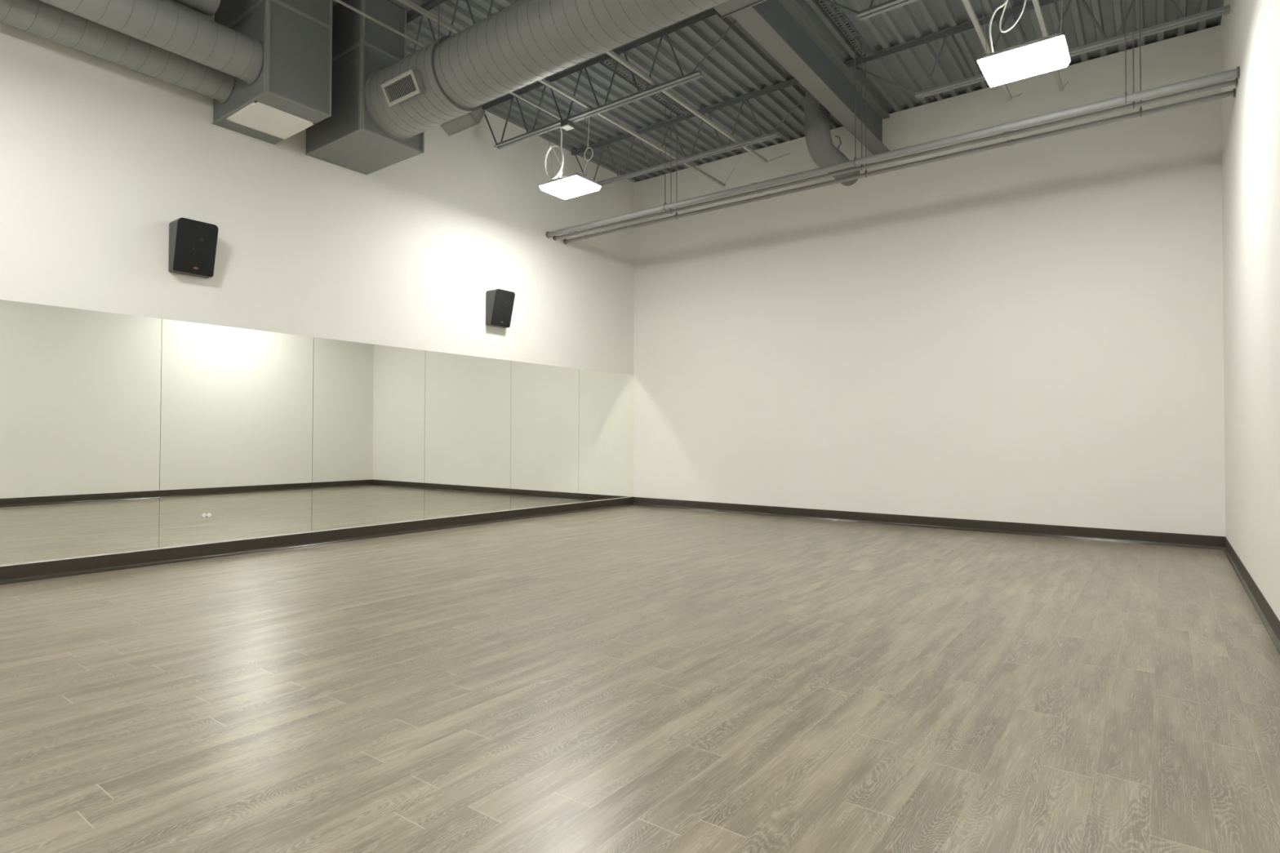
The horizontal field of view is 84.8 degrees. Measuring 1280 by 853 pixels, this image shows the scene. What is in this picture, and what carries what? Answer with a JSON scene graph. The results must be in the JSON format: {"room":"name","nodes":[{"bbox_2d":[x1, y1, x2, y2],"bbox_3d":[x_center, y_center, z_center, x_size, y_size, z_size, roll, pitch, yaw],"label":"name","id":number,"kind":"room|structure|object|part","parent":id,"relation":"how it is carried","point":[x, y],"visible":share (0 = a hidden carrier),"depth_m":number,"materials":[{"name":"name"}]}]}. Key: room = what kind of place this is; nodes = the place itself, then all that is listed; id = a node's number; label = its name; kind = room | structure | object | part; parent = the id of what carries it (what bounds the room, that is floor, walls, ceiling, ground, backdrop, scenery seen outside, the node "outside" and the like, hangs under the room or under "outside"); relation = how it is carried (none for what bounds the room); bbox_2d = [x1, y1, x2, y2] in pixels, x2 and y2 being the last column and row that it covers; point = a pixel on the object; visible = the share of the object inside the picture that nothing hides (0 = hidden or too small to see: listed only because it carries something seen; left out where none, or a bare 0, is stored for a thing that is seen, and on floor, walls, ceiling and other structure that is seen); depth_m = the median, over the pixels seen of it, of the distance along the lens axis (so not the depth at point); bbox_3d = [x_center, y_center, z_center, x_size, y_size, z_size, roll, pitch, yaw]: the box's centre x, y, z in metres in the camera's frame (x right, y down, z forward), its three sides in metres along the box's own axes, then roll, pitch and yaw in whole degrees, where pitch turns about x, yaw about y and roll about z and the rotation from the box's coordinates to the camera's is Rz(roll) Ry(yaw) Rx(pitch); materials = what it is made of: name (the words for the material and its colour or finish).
{"room":"dance studio","nodes":[
{"label":"dance studio","id":0,"kind":"room"},
{"bbox_2d":[0,0,634,545],"bbox_3d":[-3.241,-1.388,6.269,0.150,4.950,10.641,0,-1,37],"label":"wall","id":1,"kind":"structure","parent":0,"point":[99,157],"depth_m":6.31,"materials":[{"name":"paint"}]},
{"bbox_2d":[0,299,161,564],"bbox_3d":[-4.098,0.047,4.968,0.006,1.791,1.216,0,-1,37],"label":"mirror panel","id":2,"kind":"object","parent":1,"relation":"attached to","point":[80,389],"visible":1,"depth_m":5.03,"materials":[{"name":"clear glass"}]},
{"bbox_2d":[168,217,218,278],"bbox_3d":[-3.547,-1.417,5.577,0.189,0.405,0.290,0,-1,37],"label":"wall speaker","id":3,"kind":"object","parent":1,"relation":"attached to","point":[193,243],"visible":1,"depth_m":5.53,"materials":[{"name":"black plastic"}]},
{"bbox_2d":[158,319,313,547],"bbox_3d":[-3.370,0.064,5.946,0.006,1.791,1.216,0,-1,37],"label":"mirror panel","id":4,"kind":"object","parent":1,"relation":"attached to","point":[236,424],"visible":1,"depth_m":5.89,"materials":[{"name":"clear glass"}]},
{"bbox_2d":[201,512,211,517],"bbox_3d":[-3.530,0.723,5.712,0.006,0.034,0.071,0,-1,37],"label":"electrical outlet","id":5,"kind":"object","parent":4,"relation":"attached to","point":[203,515],"visible":1,"depth_m":5.71,"materials":[{"name":"grey plastic"}]},
{"bbox_2d":[212,0,332,144],"bbox_3d":[-3.000,-3.091,5.708,0.928,1.215,0.513,0,-1,37],"label":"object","id":6,"kind":"object","parent":1,"relation":"attached to","point":[291,93],"visible":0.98,"depth_m":5.49,"materials":[{"name":"paint"}]},
{"bbox_2d":[0,0,235,102],"bbox_3d":[-4.706,-2.817,3.801,0.348,0.348,4.588,0,-1,37],"label":"duct","id":7,"kind":"object","parent":6,"relation":"attached to","point":[37,17],"visible":0.67,"depth_m":4.95,"materials":[{"name":"grey metal"}]},
{"bbox_2d":[39,0,263,83],"bbox_3d":[-4.324,-2.820,3.516,0.326,0.326,4.588,0,-1,37],"label":"duct","id":8,"kind":"object","parent":6,"relation":"attached to","point":[165,24],"visible":1,"depth_m":4.85,"materials":[{"name":"grey metal"}]},
{"bbox_2d":[226,100,315,139],"bbox_3d":[-3.009,-2.488,5.714,0.500,0.009,0.473,0,-1,37],"label":"register","id":9,"kind":"object","parent":6,"relation":"attached to","point":[257,115],"depth_m":5.68,"materials":[{"name":"white"}]},
{"bbox_2d":[0,497,633,585],"bbox_3d":[-3.180,1.026,6.182,0.020,0.120,10.341,0,-1,37],"label":"baseboard","id":10,"kind":"structure","parent":1,"relation":"attached to","point":[90,565],"depth_m":6.05,"materials":[{"name":"grey"}]},
{"bbox_2d":[0,496,633,566],"bbox_3d":[-2.282,0.982,7.396,0.012,0.010,7.320,0,-1,37],"label":"trim","id":11,"kind":"structure","parent":1,"relation":"attached to","point":[629,496],"depth_m":6.04,"materials":[{"name":"silver metal"}]},
{"bbox_2d":[305,0,424,174],"bbox_3d":[-2.505,-3.083,6.380,0.918,1.208,0.623,0,-1,37],"label":"air duct","id":12,"kind":"object","parent":1,"relation":"attached to","point":[350,139],"visible":0.73,"depth_m":6.08,"materials":[{"name":"metal"}]},
{"bbox_2d":[311,337,425,531],"bbox_3d":[-2.641,0.081,6.923,0.006,1.791,1.216,0,-1,37],"label":"mirror panel","id":13,"kind":"object","parent":1,"relation":"attached to","point":[368,456],"visible":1,"depth_m":6.87,"materials":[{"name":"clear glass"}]},
{"bbox_2d":[423,350,511,519],"bbox_3d":[-1.913,0.098,7.901,0.006,1.791,1.216,0,-1,37],"label":"mirror panel","id":14,"kind":"object","parent":1,"relation":"attached to","point":[468,399],"visible":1,"depth_m":7.85,"materials":[{"name":"clear glass"}]},
{"bbox_2d":[485,288,515,328],"bbox_3d":[-1.620,-1.372,8.161,0.189,0.405,0.290,0,-1,37],"label":"wall speaker","id":15,"kind":"object","parent":1,"relation":"attached to","point":[499,302],"visible":1,"depth_m":8.10,"materials":[{"name":"black plastic"}]},
{"bbox_2d":[510,360,578,509],"bbox_3d":[-1.184,0.115,8.878,0.006,1.791,1.216,0,-1,37],"label":"mirror panel","id":16,"kind":"object","parent":1,"relation":"attached to","point":[544,441],"visible":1,"depth_m":8.83,"materials":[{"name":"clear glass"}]},
{"bbox_2d":[578,368,634,502],"bbox_3d":[-0.456,0.132,9.855,0.006,1.791,1.216,0,-1,37],"label":"mirror panel","id":17,"kind":"object","parent":1,"relation":"attached to","point":[606,399],"visible":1,"depth_m":9.81,"materials":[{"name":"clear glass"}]},
{"bbox_2d":[553,77,1238,239],"bbox_3d":[1.588,-2.447,7.022,6.708,0.054,0.054,0,-1,37],"label":"ceiling pipe","id":18,"kind":"object","parent":1,"relation":"attached to","point":[1235,82],"visible":0.97,"depth_m":6.19,"materials":[{"name":"grey metal"}]},
{"bbox_2d":[563,88,1235,244],"bbox_3d":[1.708,-2.444,7.182,6.708,0.060,0.060,0,-1,37],"label":"ceiling pipe","id":19,"kind":"object","parent":1,"relation":"attached to","point":[1231,93],"visible":1,"depth_m":6.37,"materials":[{"name":"grey metal"}]},
{"bbox_2d":[0,505,1279,852],"bbox_3d":[-0.499,1.114,4.182,7.010,0.100,10.641,0,-1,37],"label":"floor","id":20,"kind":"structure","parent":0,"point":[632,678],"depth_m":2.71,"materials":[{"name":"brown wood"}]},
{"bbox_2d":[332,0,1223,182],"bbox_3d":[-0.439,-3.799,4.316,6.710,0.170,10.491,0,-1,37],"label":"ceiling","id":21,"kind":"structure","parent":0,"point":[739,64],"depth_m":7.13,"materials":[{"name":"grey paint"}]},
{"bbox_2d":[173,0,220,16],"bbox_3d":[-4.390,-3.378,3.394,0.312,0.719,4.298,0,-1,37],"label":"duct","id":22,"kind":"object","parent":21,"relation":"attached to","point":[207,7],"visible":1,"depth_m":5.02,"materials":[{"name":"grey metal"}]},
{"bbox_2d":[436,0,440,44],"bbox_3d":[-1.518,-3.295,5.298,0.024,0.815,0.018,0,-1,37],"label":"hanger","id":23,"kind":"object","parent":21,"relation":"hanging from","point":[438,41],"visible":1,"depth_m":5.29,"materials":[{"name":"silver metal"}]},
{"bbox_3d":[-1.518,-3.303,5.298,0.007,0.800,0.007,1,-1,-31],"label":"rod","id":24,"kind":"part","parent":23,"relation":"part of","materials":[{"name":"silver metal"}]},
{"bbox_2d":[364,0,728,140],"bbox_3d":[0.190,-2.816,4.388,5.796,0.574,0.744,0,-1,37],"label":"spiral duct","id":25,"kind":"object","parent":23,"relation":"hanging from","point":[446,85],"visible":1,"depth_m":5.06,"materials":[{"name":"grey metal"}]},
{"bbox_3d":[-1.888,-2.661,5.522,0.406,0.151,0.084,0,-1,37],"label":"frame","id":26,"kind":"part","parent":25,"relation":"part of","materials":[{"name":"grey metal"}]},
{"bbox_3d":[-1.494,-2.613,6.051,0.406,0.151,0.084,0,-1,37],"label":"frame","id":27,"kind":"part","parent":25,"relation":"part of","materials":[{"name":"grey metal"}]},
{"bbox_2d":[603,57,690,115],"bbox_3d":[0.113,-3.647,7.574,0.110,0.024,1.487,0,-1,37],"label":"strut","id":28,"kind":"object","parent":21,"relation":"attached to","point":[611,64],"visible":0.88,"depth_m":7.47,"materials":[{"name":"grey metal"}]},
{"bbox_2d":[662,102,666,210],"bbox_3d":[0.284,-3.024,7.855,0.016,1.214,0.074,0,-1,37],"label":"rod","id":29,"kind":"object","parent":28,"relation":"hanging from","point":[665,103],"visible":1,"depth_m":7.86,"materials":[{"name":"silver metal"}]},
{"bbox_3d":[0.284,-3.060,7.855,0.008,1.141,0.008,0,-1,37],"label":"rod","id":30,"kind":"part","parent":29,"relation":"part of","materials":[{"name":"silver metal"}]},
{"bbox_2d":[546,66,1239,237],"bbox_3d":[1.517,-2.464,6.926,6.708,0.080,0.080,0,-1,37],"label":"ceiling pipe","id":31,"kind":"object","parent":29,"relation":"hanging from","point":[1233,73],"visible":1,"depth_m":6.08,"materials":[{"name":"grey metal"}]},
{"bbox_2d":[669,106,671,213],"bbox_3d":[0.351,-3.021,7.954,0.016,1.216,0.048,0,-1,37],"label":"rod","id":32,"kind":"object","parent":28,"relation":"hanging from","point":[671,107],"visible":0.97,"depth_m":7.95,"materials":[{"name":"silver metal"}]},
{"bbox_3d":[0.351,-3.044,7.954,0.008,1.169,0.008,0,-1,37],"label":"rod","id":33,"kind":"part","parent":32,"relation":"part of","materials":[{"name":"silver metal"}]},
{"bbox_2d":[675,115,677,218],"bbox_3d":[0.427,-3.016,8.147,0.016,1.219,0.054,0,-1,37],"label":"rod","id":34,"kind":"object","parent":21,"relation":"hanging from","point":[677,115],"visible":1,"depth_m":8.15,"materials":[{"name":"silver metal"}]},
{"bbox_3d":[0.427,-3.043,8.148,0.008,1.166,0.008,0,-1,37],"label":"rod","id":35,"kind":"part","parent":34,"relation":"part of","materials":[{"name":"silver metal"}]},
{"bbox_2d":[817,0,873,57],"bbox_3d":[1.809,-3.661,6.311,0.110,0.024,1.487,0,-1,37],"label":"strut","id":36,"kind":"object","parent":21,"relation":"attached to","point":[829,5],"visible":0.95,"depth_m":6.41,"materials":[{"name":"grey metal"}]},
{"bbox_2d":[853,37,856,166],"bbox_3d":[2.016,-3.038,6.564,0.016,1.214,0.074,0,-1,37],"label":"rod","id":37,"kind":"object","parent":36,"relation":"hanging from","point":[855,157],"visible":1,"depth_m":6.56,"materials":[{"name":"silver metal"}]},
{"bbox_3d":[2.016,-3.074,6.565,0.008,1.141,0.008,0,-1,37],"label":"rod","id":38,"kind":"part","parent":37,"relation":"part of","materials":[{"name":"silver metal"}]},
{"bbox_2d":[860,42,862,170],"bbox_3d":[2.103,-3.035,6.649,0.016,1.216,0.048,0,-1,37],"label":"rod","id":39,"kind":"object","parent":36,"relation":"hanging from","point":[861,42],"visible":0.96,"depth_m":6.65,"materials":[{"name":"silver metal"}]},
{"bbox_3d":[2.103,-3.059,6.649,0.008,1.169,0.008,0,-1,37],"label":"rod","id":40,"kind":"part","parent":39,"relation":"part of","materials":[{"name":"silver metal"}]},
{"bbox_2d":[864,53,866,177],"bbox_3d":[2.199,-3.031,6.827,0.016,1.219,0.054,0,-1,37],"label":"rod","id":41,"kind":"object","parent":36,"relation":"hanging from","point":[865,171],"visible":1,"depth_m":6.82,"materials":[{"name":"silver metal"}]},
{"bbox_3d":[2.199,-3.057,6.827,0.008,1.166,0.008,0,-1,37],"label":"rod","id":42,"kind":"part","parent":41,"relation":"part of","materials":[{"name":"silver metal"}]},
{"bbox_2d":[1124,0,1127,104],"bbox_3d":[3.683,-3.066,5.322,0.016,1.242,0.074,0,-1,37],"label":"rod","id":43,"kind":"object","parent":21,"relation":"hanging from","point":[1126,91],"visible":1,"depth_m":5.32,"materials":[{"name":"silver metal"}]},
{"bbox_3d":[3.684,-3.102,5.322,0.008,1.169,0.008,0,-1,37],"label":"rod","id":44,"kind":"part","parent":43,"relation":"part of","materials":[{"name":"silver metal"}]},
{"bbox_2d":[1132,0,1134,108],"bbox_3d":[3.791,-3.063,5.391,0.016,1.244,0.048,0,-1,37],"label":"rod","id":45,"kind":"object","parent":21,"relation":"hanging from","point":[1133,102],"visible":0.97,"depth_m":5.39,"materials":[{"name":"silver metal"}]},
{"bbox_2d":[1139,0,1142,117],"bbox_3d":[3.943,-3.059,5.527,0.016,1.247,0.054,0,-1,37],"label":"rod","id":46,"kind":"object","parent":21,"relation":"hanging from","point":[1140,108],"visible":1,"depth_m":5.52,"materials":[{"name":"silver metal"}]},
{"bbox_3d":[3.943,-3.086,5.528,0.008,1.194,0.008,0,-1,37],"label":"rod","id":47,"kind":"part","parent":46,"relation":"part of","materials":[{"name":"silver metal"}]},
{"bbox_2d":[633,24,1225,536],"bbox_3d":[2.643,-1.252,8.424,6.710,4.779,0.150,0,-1,37],"label":"wall","id":48,"kind":"structure","parent":0,"point":[1031,331],"depth_m":7.65,"materials":[{"name":"paint"}]},
{"bbox_2d":[730,0,889,155],"bbox_3d":[-0.253,-3.477,4.077,0.184,0.420,10.340,0,-1,37],"label":"steel beam","id":49,"kind":"structure","parent":48,"relation":"attached to","point":[779,26],"depth_m":6.59,"materials":[{"name":"grey metal"}]},
{"bbox_2d":[406,0,517,53],"bbox_3d":[-1.302,-3.425,5.726,3.633,0.537,0.092,0,-1,37],"label":"joist","id":50,"kind":"object","parent":49,"relation":"on","point":[428,5],"visible":0.13,"depth_m":6.10,"materials":[{"name":"grey metal"}]},
{"bbox_2d":[334,0,560,119],"bbox_3d":[-1.932,-3.180,5.686,0.021,0.022,3.720,0,-1,37],"label":"conduit","id":51,"kind":"object","parent":50,"relation":"attached to","point":[340,2],"visible":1,"depth_m":5.66,"materials":[{"name":"grey metal"}]},
{"bbox_2d":[481,7,736,149],"bbox_3d":[-0.385,-3.404,6.956,3.633,0.537,0.092,0,-1,37],"label":"joist","id":52,"kind":"object","parent":49,"relation":"on","point":[694,75],"visible":0.8,"depth_m":6.91,"materials":[{"name":"grey metal"}]},
{"bbox_3d":[-1.698,-3.390,7.935,0.276,0.507,0.018,0,-1,37],"label":"rod","id":53,"kind":"part","parent":52,"relation":"part of","materials":[{"name":"grey metal"}]},
{"bbox_2d":[560,120,573,130],"bbox_3d":[-0.748,-3.099,7.212,0.105,0.060,0.105,0,-1,37],"label":"junction box","id":54,"kind":"object","parent":52,"relation":"attached to","point":[566,125],"visible":1,"depth_m":7.19,"materials":[{"name":"grey metal"}]},
{"bbox_2d":[538,116,601,199],"bbox_3d":[-0.713,-2.790,7.277,0.664,0.676,0.396,0,-1,37],"label":"lamp","id":55,"kind":"object","parent":52,"relation":"hanging from","point":[575,184],"visible":1,"depth_m":7.24,"materials":[{"name":"white plastic"}]},
{"bbox_3d":[-0.897,-2.834,7.364,0.265,0.587,0.056,0,-1,37],"label":"power cord","id":56,"kind":"part","parent":55,"relation":"part of","materials":[{"name":"white plastic"}]},
{"bbox_3d":[-0.576,-3.396,7.099,2.560,0.513,0.019,0,-1,37],"label":"web rod","id":57,"kind":"part","parent":52,"relation":"part of","materials":[{"name":"grey metal"}]},
{"bbox_3d":[0.721,-3.410,6.132,0.704,0.511,0.015,0,-1,37],"label":"rod","id":58,"kind":"part","parent":52,"relation":"part of","materials":[{"name":"grey metal"}]},
{"bbox_2d":[569,78,809,186],"bbox_3d":[0.553,-3.382,8.215,3.633,0.537,0.092,0,-1,37],"label":"joist","id":59,"kind":"object","parent":49,"relation":"on","point":[793,82],"visible":0.79,"depth_m":8.16,"materials":[{"name":"grey metal"}]},
{"bbox_2d":[397,0,734,186],"bbox_3d":[-0.539,-3.344,6.971,0.032,0.336,6.041,0,-1,37],"label":"bar","id":60,"kind":"object","parent":59,"relation":"attached to","point":[411,4],"visible":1,"depth_m":6.93,"materials":[{"name":"grey metal"}]},
{"bbox_3d":[-0.760,-3.368,9.194,0.276,0.507,0.018,0,-1,37],"label":"rod","id":61,"kind":"part","parent":59,"relation":"part of","materials":[{"name":"grey metal"}]},
{"bbox_3d":[0.362,-3.375,8.357,2.560,0.513,0.019,0,-1,37],"label":"web rod","id":62,"kind":"part","parent":59,"relation":"part of","materials":[{"name":"grey metal"}]},
{"bbox_2d":[604,49,789,163],"bbox_3d":[0.102,-3.350,6.493,0.032,0.337,6.040,0,-1,37],"label":"bar","id":63,"kind":"object","parent":59,"relation":"attached to","point":[611,53],"visible":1,"depth_m":6.91,"materials":[{"name":"grey metal"}]},
{"bbox_3d":[1.659,-3.388,7.391,0.704,0.511,0.015,0,-1,37],"label":"rod","id":64,"kind":"part","parent":59,"relation":"part of","materials":[{"name":"grey metal"}]},
{"bbox_2d":[713,0,766,17],"bbox_3d":[1.729,-3.188,4.212,3.113,0.133,0.492,0,-1,37],"label":"duct","id":65,"kind":"object","parent":49,"relation":"attached to","point":[729,7],"visible":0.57,"depth_m":5.20,"materials":[{"name":"metal"}]},
{"bbox_2d":[822,0,917,20],"bbox_3d":[2.313,-3.426,4.946,3.053,0.537,0.092,0,-1,37],"label":"joist","id":66,"kind":"object","parent":49,"relation":"on","point":[885,6],"visible":1,"depth_m":5.32,"materials":[{"name":"grey metal"}]},
{"bbox_3d":[1.443,-3.416,5.595,0.676,0.513,0.018,0,-1,37],"label":"rod","id":67,"kind":"part","parent":66,"relation":"part of","materials":[{"name":"grey metal"}]},
{"bbox_2d":[977,0,1070,87],"bbox_3d":[2.645,-2.819,4.838,0.526,0.680,0.396,0,-1,37],"label":"lamp","id":68,"kind":"object","parent":66,"relation":"hanging from","point":[1048,53],"visible":1,"depth_m":4.79,"materials":[{"name":"white plastic"}]},
{"bbox_3d":[2.534,-2.854,4.852,0.234,0.611,0.097,0,-1,37],"label":"power cord","id":69,"kind":"part","parent":68,"relation":"part of","materials":[{"name":"white plastic"}]},
{"bbox_2d":[844,0,1230,99],"bbox_3d":[3.252,-3.404,6.204,3.053,0.537,0.092,0,-1,37],"label":"joist","id":70,"kind":"object","parent":49,"relation":"on","point":[1182,21],"visible":0.84,"depth_m":6.20,"materials":[{"name":"grey metal"}]},
{"bbox_3d":[2.381,-3.394,6.853,0.676,0.513,0.018,0,-1,37],"label":"rod","id":71,"kind":"part","parent":70,"relation":"part of","materials":[{"name":"grey metal"}]},
{"bbox_2d":[962,0,1020,100],"bbox_3d":[2.926,-3.350,5.916,0.032,0.337,3.590,0,-1,37],"label":"bar","id":72,"kind":"object","parent":70,"relation":"attached to","point":[967,4],"visible":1,"depth_m":5.66,"materials":[{"name":"grey metal"}]},
{"bbox_2d":[1031,0,1067,91],"bbox_3d":[3.263,-3.353,5.665,0.032,0.337,3.590,0,-1,37],"label":"bar","id":73,"kind":"object","parent":70,"relation":"attached to","point":[1036,2],"visible":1,"depth_m":5.60,"materials":[{"name":"grey metal"}]},
{"bbox_3d":[3.465,-3.400,6.045,2.060,0.513,0.019,0,-1,37],"label":"web rod","id":74,"kind":"part","parent":70,"relation":"part of","materials":[{"name":"grey metal"}]},
{"bbox_3d":[4.367,-3.410,5.373,0.224,0.505,0.015,0,-1,37],"label":"rod","id":75,"kind":"part","parent":70,"relation":"part of","materials":[{"name":"grey metal"}]},
{"bbox_2d":[804,90,859,186],"bbox_3d":[2.205,-3.276,7.992,0.323,0.747,1.121,0,-1,37],"label":"drain elbow","id":76,"kind":"object","parent":48,"relation":"attached to","point":[822,150],"visible":0.85,"depth_m":7.62,"materials":[{"name":"grey paint"}]},
{"bbox_3d":[2.196,-3.150,7.760,0.063,0.134,0.094,0,-1,37],"label":"handle","id":77,"kind":"part","parent":76,"relation":"part of","materials":[{"name":"grey metal"}]},
{"bbox_2d":[633,497,1225,550],"bbox_3d":[2.585,1.076,8.321,6.710,0.120,0.020,0,-1,37],"label":"baseboard","id":78,"kind":"structure","parent":48,"relation":"attached to","point":[1199,541],"depth_m":7.62,"materials":[{"name":"grey"}]},
{"bbox_2d":[1220,0,1279,621],"bbox_3d":[2.259,-1.433,2.171,0.150,4.950,10.641,0,-1,37],"label":"wall","id":79,"kind":"structure","parent":0,"point":[1250,33],"depth_m":4.25,"materials":[{"name":"paint"}]},
{"bbox_2d":[1222,537,1279,654],"bbox_3d":[2.184,0.982,2.185,0.020,0.120,10.341,0,-1,37],"label":"baseboard","id":80,"kind":"structure","parent":79,"relation":"attached to","point":[1268,617],"depth_m":4.17,"materials":[{"name":"grey"}]}
]}

